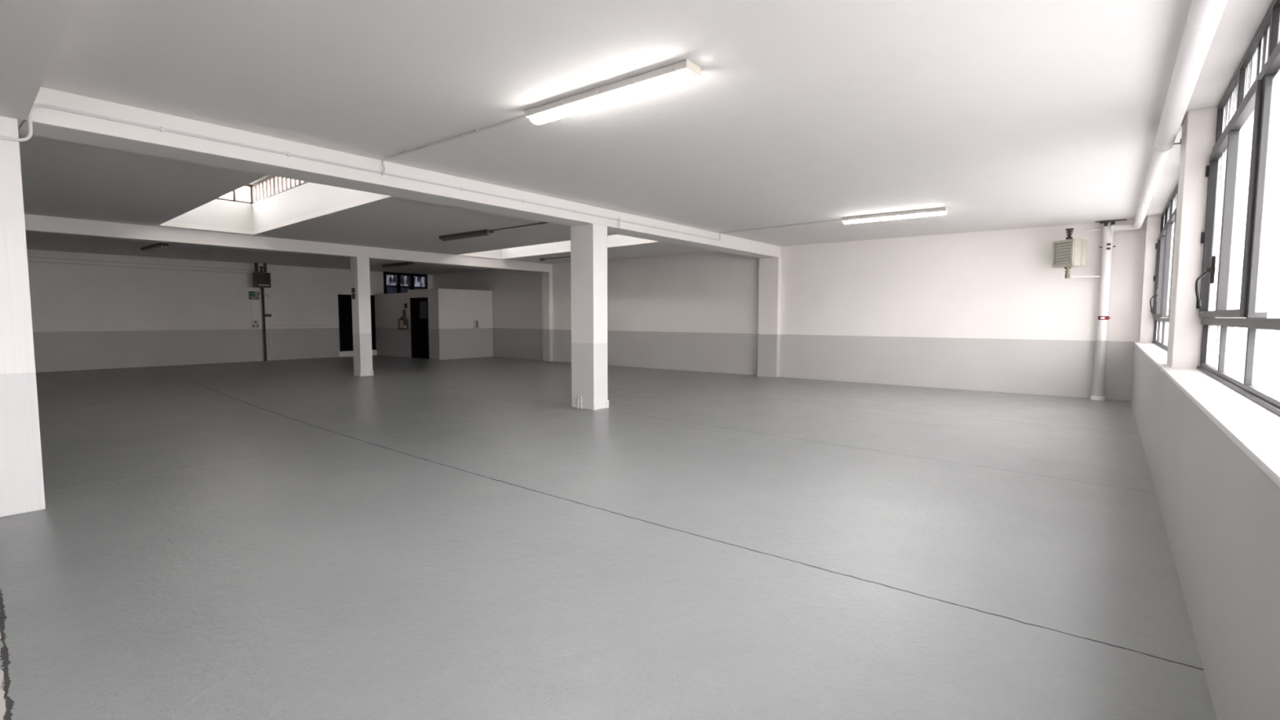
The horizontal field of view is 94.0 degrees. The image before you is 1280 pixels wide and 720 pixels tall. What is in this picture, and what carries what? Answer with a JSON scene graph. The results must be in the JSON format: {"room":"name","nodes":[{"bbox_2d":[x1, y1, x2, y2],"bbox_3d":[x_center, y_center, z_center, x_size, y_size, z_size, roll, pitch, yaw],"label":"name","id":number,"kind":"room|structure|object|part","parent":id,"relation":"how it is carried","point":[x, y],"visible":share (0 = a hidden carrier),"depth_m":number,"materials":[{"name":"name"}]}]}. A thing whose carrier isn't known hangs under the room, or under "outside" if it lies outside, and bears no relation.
{"room":"factory floor","nodes":[
{"label":"factory floor","id":0,"kind":"room"},
{"bbox_2d":[0,0,76,127],"bbox_3d":[-9.090,-2.014,5.570,23.250,0.273,3.785,3,5,38],"label":"beam","id":1,"kind":"structure","parent":0,"point":[31,31],"depth_m":3.23,"materials":[{"name":"paint"}]},
{"bbox_2d":[26,248,432,372],"bbox_3d":[-14.116,-1.468,18.337,0.300,3.228,18.200,3,5,38],"label":"wall","id":2,"kind":"structure","parent":0,"point":[85,317],"depth_m":18.09,"materials":[{"name":"paint"}]},
{"bbox_2d":[27,260,253,273],"bbox_3d":[-14.842,-2.679,17.038,0.028,0.058,7.000,3,5,38],"label":"cable conduit","id":3,"kind":"object","parent":2,"relation":"attached to","point":[28,260],"visible":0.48,"depth_m":17.30,"materials":[{"name":"white paint"}]},
{"bbox_2d":[27,256,258,271],"bbox_3d":[-14.826,-2.790,17.050,0.028,0.058,7.050,3,5,38],"label":"cable conduit","id":4,"kind":"object","parent":2,"relation":"attached to","point":[28,256],"visible":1,"depth_m":17.27,"materials":[{"name":"white paint"}]},
{"bbox_2d":[248,291,258,299],"bbox_3d":[-12.762,-2.135,19.741,0.044,0.260,0.280,3,5,38],"label":"exit sign","id":5,"kind":"object","parent":2,"relation":"attached to","point":[251,294],"visible":1,"depth_m":19.73,"materials":[{"name":"green plastic"}]},
{"bbox_3d":[-12.767,-2.185,19.742,0.030,0.160,0.280,3,5,38],"label":"plate","id":6,"kind":"part","parent":5,"relation":"part of","materials":[{"name":"green plastic"}]},
{"bbox_2d":[251,320,258,328],"bbox_3d":[-12.765,-1.191,19.799,0.055,0.244,0.194,3,5,38],"label":"socket plate","id":7,"kind":"object","parent":2,"relation":"attached to","point":[255,322],"visible":1,"depth_m":19.78,"materials":[{"name":"grey plastic"}]},
{"bbox_2d":[253,266,271,293],"bbox_3d":[-12.476,-2.617,19.616,0.568,0.890,0.450,3,5,38],"label":"heater","id":8,"kind":"object","parent":2,"relation":"attached to","point":[261,279],"visible":1,"depth_m":19.44,"materials":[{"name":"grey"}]},
{"bbox_2d":[269,323,337,359],"bbox_3d":[-11.807,-0.681,21.081,0.026,1.230,2.256,3,5,38],"label":"cable conduit","id":9,"kind":"object","parent":2,"relation":"attached to","point":[336,323],"visible":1,"depth_m":20.63,"materials":[{"name":"white paint"}]},
{"bbox_2d":[337,294,376,351],"bbox_3d":[-10.655,-1.413,22.691,0.210,2.100,1.640,3,5,38],"label":"door","id":10,"kind":"structure","parent":2,"relation":"in","point":[344,301],"depth_m":22.30,"materials":[{"name":"black"}]},
{"bbox_2d":[338,350,377,356],"bbox_3d":[-10.563,-0.258,22.701,0.050,0.195,1.740,3,5,38],"label":"trim","id":11,"kind":"structure","parent":2,"relation":"attached to","point":[345,353],"depth_m":22.26,"materials":[{"name":"white paint"}]},
{"bbox_2d":[382,271,427,293],"bbox_3d":[-9.441,-2.903,24.064,0.100,1.178,1.920,3,5,38],"label":"window","id":12,"kind":"structure","parent":2,"relation":"in","point":[393,282],"depth_m":23.95,"materials":[{"name":"black"}]},
{"bbox_3d":[-9.431,-3.194,24.067,0.005,0.478,1.770,3,5,38],"label":"pane","id":13,"kind":"part","parent":12,"relation":"part of","materials":[{"name":"clear glass"}]},
{"bbox_3d":[-9.432,-2.652,24.107,0.005,0.570,1.770,3,5,38],"label":"pane","id":14,"kind":"part","parent":12,"relation":"part of","materials":[{"name":"clear glass"}]},
{"bbox_2d":[374,288,442,359],"bbox_3d":[-8.532,-1.322,21.823,4.230,2.450,0.100,3,5,38],"label":"wall","id":15,"kind":"structure","parent":0,"point":[390,340],"depth_m":21.96,"materials":[{"name":"paint"}]},
{"bbox_2d":[398,309,408,329],"bbox_3d":[-8.605,-1.479,21.710,0.460,0.740,0.150,3,5,38],"label":"wall box","id":16,"kind":"object","parent":15,"relation":"attached to","point":[403,322],"visible":1,"depth_m":21.62,"materials":[{"name":"brown"}]},
{"bbox_2d":[409,297,429,359],"bbox_3d":[-7.808,-1.133,21.244,1.100,2.160,0.138,3,5,38],"label":"door","id":17,"kind":"structure","parent":15,"relation":"in","point":[419,306],"depth_m":21.27,"materials":[{"name":"black"}]},
{"bbox_3d":[-7.647,-1.764,21.094,0.480,0.600,0.015,3,5,38],"label":"glass panel","id":18,"kind":"part","parent":17,"relation":"part of","materials":[{"name":"black glass"}]},
{"bbox_2d":[440,288,493,359],"bbox_3d":[-6.203,-1.291,21.451,0.100,2.450,2.180,3,5,38],"label":"wall","id":19,"kind":"structure","parent":0,"point":[460,308],"depth_m":21.36,"materials":[{"name":"paint"}]},
{"bbox_2d":[474,320,479,328],"bbox_3d":[-5.937,-1.303,21.670,0.045,0.267,0.184,3,5,38],"label":"socket plate","id":20,"kind":"object","parent":19,"relation":"attached to","point":[476,322],"visible":1,"depth_m":21.66,"materials":[{"name":"grey plastic"}]},
{"bbox_2d":[0,355,1217,719],"bbox_3d":[-5.180,0.762,11.494,22.990,0.200,18.200,3,5,38],"label":"floor","id":21,"kind":"structure","parent":0,"point":[415,538],"depth_m":3.74,"materials":[{"name":"grey concrete"}]},
{"bbox_2d":[0,632,5,719],"bbox_3d":[-2.858,1.316,2.497,2.950,0.004,0.458,3,5,38],"label":"trim","id":22,"kind":"structure","parent":21,"relation":"on","point":[2,704],"depth_m":2.33,"materials":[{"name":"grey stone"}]},
{"bbox_2d":[0,115,45,517],"bbox_3d":[-4.903,-0.316,4.563,0.500,2.955,0.308,3,5,38],"label":"concrete column","id":23,"kind":"structure","parent":21,"relation":"on","point":[21,473],"depth_m":4.46,"materials":[{"name":"paint"}]},
{"bbox_2d":[258,292,270,360],"bbox_3d":[-12.532,-1.196,19.999,0.090,2.450,0.333,3,5,38],"label":"gas pipe","id":24,"kind":"object","parent":21,"relation":"on","point":[264,294],"visible":0.89,"depth_m":19.95,"materials":[{"name":"grey metal"}]},
{"bbox_2d":[350,257,373,376],"bbox_3d":[-6.989,-1.077,15.001,0.364,2.955,0.338,3,5,38],"label":"concrete column","id":25,"kind":"structure","parent":21,"relation":"on","point":[359,266],"depth_m":14.89,"materials":[{"name":"paint"}]},
{"bbox_2d":[577,395,582,408],"bbox_3d":[-0.984,0.688,9.740,0.100,0.215,0.030,3,5,38],"label":"pipe stub","id":26,"kind":"object","parent":21,"relation":"on","point":[578,397],"visible":1,"depth_m":9.72,"materials":[{"name":"white paint"}]},
{"bbox_2d":[570,223,608,410],"bbox_3d":[-0.824,-0.687,9.758,0.514,2.955,0.368,3,5,38],"label":"concrete column","id":27,"kind":"structure","parent":21,"relation":"on","point":[588,242],"depth_m":9.62,"materials":[{"name":"paint"}]},
{"bbox_2d":[1090,219,1126,400],"bbox_3d":[8.405,-0.882,10.783,0.440,3.226,0.216,3,5,38],"label":"vertical pipe","id":28,"kind":"object","parent":21,"relation":"on","point":[1100,352],"visible":0.98,"depth_m":10.76,"materials":[{"name":"white metal"}]},
{"bbox_2d":[1086,228,1102,231],"bbox_3d":[8.252,-2.358,10.842,0.032,0.042,0.233,-4,6,-44],"label":"pipe","id":29,"kind":"object","parent":28,"relation":"attached to","point":[1097,229],"visible":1,"depth_m":10.83,"materials":[{"name":"white metal"}]},
{"bbox_2d":[18,0,1273,275],"bbox_3d":[-4.954,-2.584,11.078,23.550,0.080,18.200,3,5,38],"label":"ceiling","id":30,"kind":"structure","parent":0,"point":[997,114],"depth_m":4.92,"materials":[{"name":"paint"}]},
{"bbox_2d":[140,243,168,252],"bbox_3d":[-11.973,-2.768,14.720,1.644,0.104,0.182,3,5,38],"label":"lamp","id":31,"kind":"object","parent":30,"relation":"attached to","point":[158,246],"visible":1,"depth_m":14.49,"materials":[{"name":"grey"}]},
{"bbox_2d":[142,245,167,252],"bbox_3d":[-11.973,-2.740,14.722,1.628,0.049,0.128,3,5,38],"label":"diffuser","id":32,"kind":"object","parent":31,"relation":"attached to","point":[148,248],"depth_m":14.65,"materials":[{"name":"beige"}]},
{"bbox_2d":[254,262,266,272],"bbox_3d":[-12.396,-3.020,19.532,0.110,0.298,0.360,3,5,38],"label":"flue pipe","id":33,"kind":"object","parent":30,"relation":"attached to","point":[255,264],"visible":1,"depth_m":19.58,"materials":[{"name":"grey metal"}]},
{"bbox_2d":[166,175,377,231],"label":"skylight","id":34,"kind":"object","parent":30,"relation":"attached to","point":[303,198],"depth_m":11.81,"materials":[{"name":"glass"},{"name":"paint"}]},
{"bbox_3d":[-6.379,-3.309,9.948,6.435,0.400,1.707,4,6,41],"label":"frame","id":35,"kind":"part","parent":34,"relation":"part of","materials":[{"name":"grey metal"}]},
{"bbox_2d":[24,213,551,272],"bbox_3d":[-7.077,-2.680,14.780,0.350,0.273,13.245,3,5,38],"label":"ceiling beam","id":36,"kind":"structure","parent":30,"relation":"attached to","point":[33,223],"depth_m":12.79,"materials":[{"name":"white paint"}]},
{"bbox_2d":[382,262,413,267],"bbox_3d":[-7.984,-3.119,19.649,1.644,0.104,0.182,3,5,38],"label":"lamp","id":37,"kind":"object","parent":30,"relation":"attached to","point":[406,264],"visible":0.99,"depth_m":19.51,"materials":[{"name":"grey metal"}]},
{"bbox_2d":[382,264,412,267],"bbox_3d":[-7.984,-3.092,19.651,1.628,0.049,0.128,3,5,38],"label":"diffuser","id":38,"kind":"object","parent":37,"relation":"attached to","point":[384,265],"depth_m":19.66,"materials":[{"name":"beige"}]},
{"bbox_2d":[17,86,780,258],"bbox_3d":[-0.751,-2.304,9.742,0.500,0.273,13.075,3,5,38],"label":"ceiling beam","id":39,"kind":"structure","parent":30,"relation":"attached to","point":[47,122],"depth_m":6.10,"materials":[{"name":"white paint"}]},
{"bbox_2d":[0,103,719,240],"bbox_3d":[-1.579,-2.049,8.268,0.025,0.320,10.420,3,5,38],"label":"cable conduit","id":40,"kind":"object","parent":39,"relation":"attached to","point":[29,135],"visible":0.96,"depth_m":5.63,"materials":[{"name":"white paint"}]},
{"bbox_2d":[382,115,525,175],"bbox_3d":[-1.888,-2.073,5.837,2.473,0.172,0.049,3,5,39],"label":"cable conduit","id":41,"kind":"object","parent":30,"relation":"attached to","point":[475,131],"visible":0.98,"depth_m":5.77,"materials":[{"name":"grey plastic"}]},
{"bbox_2d":[439,229,493,240],"bbox_3d":[-3.635,-2.589,12.436,1.624,0.104,0.182,3,5,38],"label":"lamp","id":42,"kind":"object","parent":30,"relation":"attached to","point":[485,232],"visible":0.98,"depth_m":12.30,"materials":[{"name":"grey"}]},
{"bbox_2d":[440,232,492,240],"bbox_3d":[-3.635,-2.561,12.438,1.608,0.049,0.128,3,5,38],"label":"diffuser","id":43,"kind":"object","parent":42,"relation":"attached to","point":[463,235],"depth_m":12.39,"materials":[{"name":"beige"}]},
{"bbox_2d":[489,222,546,231],"bbox_3d":[-1.858,-2.522,11.049,2.870,0.031,0.036,3,5,38],"label":"cable conduit","id":44,"kind":"object","parent":30,"relation":"attached to","point":[541,223],"visible":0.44,"depth_m":11.36,"materials":[{"name":"grey metal"}]},
{"bbox_2d":[539,256,570,260],"bbox_3d":[-2.229,-2.964,17.339,1.880,0.056,0.090,3,5,38],"label":"cable conduit","id":45,"kind":"object","parent":30,"relation":"attached to","point":[566,256],"visible":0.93,"depth_m":17.62,"materials":[{"name":"grey metal"}]},
{"bbox_2d":[471,234,648,256],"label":"skylight","id":46,"kind":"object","parent":30,"relation":"attached to","point":[616,238],"depth_m":16.65,"materials":[{"name":"white glass"}]},
{"bbox_2d":[525,58,701,124],"bbox_3d":[-0.268,-2.013,4.571,1.614,0.104,0.182,3,5,38],"label":"lamp","id":47,"kind":"object","parent":30,"relation":"attached to","point":[684,71],"visible":1,"depth_m":4.42,"materials":[{"name":"grey plastic"}]},
{"bbox_2d":[719,218,841,239],"bbox_3d":[2.579,-2.480,11.397,2.692,0.147,0.088,4,6,45],"label":"cable conduit","id":48,"kind":"object","parent":30,"relation":"attached to","point":[839,219],"visible":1,"depth_m":11.31,"materials":[{"name":"grey plastic"}]},
{"bbox_2d":[841,207,947,223],"bbox_3d":[4.213,-2.397,9.965,1.644,0.104,0.182,3,5,38],"label":"lamp","id":49,"kind":"object","parent":30,"relation":"attached to","point":[941,211],"visible":1,"depth_m":9.87,"materials":[{"name":"grey plastic"}]},
{"bbox_2d":[1111,0,1227,231],"bbox_3d":[3.571,-1.905,3.914,0.417,0.212,16.563,3,5,37],"label":"ceiling pipe","id":50,"kind":"object","parent":30,"relation":"hanging from","point":[1204,17],"visible":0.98,"depth_m":3.94,"materials":[{"name":"white paint"}]},
{"bbox_2d":[432,218,1146,400],"bbox_3d":[0.445,-1.409,17.849,23.250,3.228,1.040,3,5,38],"label":"wall","id":51,"kind":"structure","parent":0,"point":[991,311],"depth_m":13.33,"materials":[{"name":"paint"}]},
{"bbox_2d":[542,272,552,361],"bbox_3d":[-3.069,-1.435,20.015,0.350,2.955,0.240,3,5,38],"label":"pilaster","id":52,"kind":"object","parent":51,"relation":"attached to","point":[547,289],"visible":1,"depth_m":19.90,"materials":[{"name":"paint"}]},
{"bbox_2d":[757,257,782,377],"bbox_3d":[3.235,-1.055,14.924,0.530,2.955,0.200,3,5,38],"label":"pilaster","id":53,"kind":"object","parent":51,"relation":"attached to","point":[770,268],"visible":1,"depth_m":14.82,"materials":[{"name":"paint"}]},
{"bbox_2d":[1052,228,1087,278],"bbox_3d":[7.871,-1.937,10.900,0.458,0.890,0.532,-1,4,-9],"label":"heater","id":54,"kind":"object","parent":51,"relation":"attached to","point":[1070,252],"visible":1,"depth_m":10.72,"materials":[{"name":"beige metal"}]},
{"bbox_3d":[7.884,-1.937,10.860,0.084,0.467,0.434,-1,4,-9],"label":"casing","id":55,"kind":"part","parent":54,"relation":"part of","materials":[{"name":"beige metal"}]},
{"bbox_2d":[1069,275,1100,277],"bbox_3d":[8.045,-1.508,10.808,0.478,0.028,0.047,1,4,12],"label":"pipe","id":56,"kind":"object","parent":54,"relation":"attached to","point":[1069,276],"visible":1,"depth_m":10.80,"materials":[{"name":"white metal"}]},
{"bbox_2d":[1138,214,1168,342],"bbox_3d":[8.977,-1.367,10.275,0.500,2.189,0.360,3,5,38],"label":"wall pier","id":57,"kind":"object","parent":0,"point":[1153,228],"visible":0.24,"depth_m":10.24,"materials":[{"name":"paint"}]},
{"bbox_2d":[1130,343,1279,719],"bbox_3d":[4.098,0.783,4.225,0.560,1.239,18.200,3,5,38],"label":"wall","id":58,"kind":"structure","parent":0,"point":[1220,512],"depth_m":2.35,"materials":[{"name":"paint"}]},
{"bbox_2d":[1133,341,1170,369],"bbox_3d":[6.939,-0.108,7.807,0.564,0.030,6.890,3,5,38],"label":"windowsill","id":59,"kind":"structure","parent":58,"relation":"on","point":[1157,355],"depth_m":7.25,"materials":[{"name":"white paint"}]},
{"bbox_2d":[1149,182,1178,351],"bbox_3d":[6.920,-1.204,7.789,0.184,2.159,6.100,3,5,38],"label":"window","id":60,"kind":"structure","parent":58,"relation":"in","point":[1165,246],"depth_m":8.71,"materials":[{"name":"grey"}]},
{"bbox_3d":[8.234,-0.953,9.586,0.063,0.361,0.375,3,5,32],"label":"handle","id":61,"kind":"part","parent":60,"relation":"part of","materials":[{"name":"grey metal"}]},
{"bbox_3d":[6.954,-1.207,7.762,0.014,2.069,6.010,3,5,38],"label":"ribbed pane","id":62,"kind":"part","parent":60,"relation":"part of","materials":[{"name":"clear glass"}]},
{"bbox_2d":[1160,366,1279,488],"bbox_3d":[1.736,0.365,1.166,0.564,0.030,9.930,3,5,38],"label":"windowsill","id":63,"kind":"structure","parent":58,"relation":"on","point":[1253,428],"depth_m":2.71,"materials":[{"name":"white paint"}]},
{"bbox_2d":[1195,0,1279,416],"bbox_3d":[2.843,-0.833,2.586,0.184,2.159,6.120,3,5,38],"label":"window","id":64,"kind":"structure","parent":58,"relation":"in","point":[1253,91],"depth_m":3.61,"materials":[{"name":"grey"}]},
{"bbox_3d":[4.280,-0.593,4.541,0.063,0.361,0.375,3,5,32],"label":"handle","id":65,"kind":"part","parent":64,"relation":"part of","materials":[{"name":"grey metal"}]},
{"bbox_2d":[1166,106,1253,370],"bbox_3d":[4.949,-1.000,5.136,0.500,2.189,0.520,3,5,38],"label":"wall pier","id":66,"kind":"object","parent":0,"point":[1199,126],"visible":0.34,"depth_m":5.02,"materials":[{"name":"paint"}]}
]}

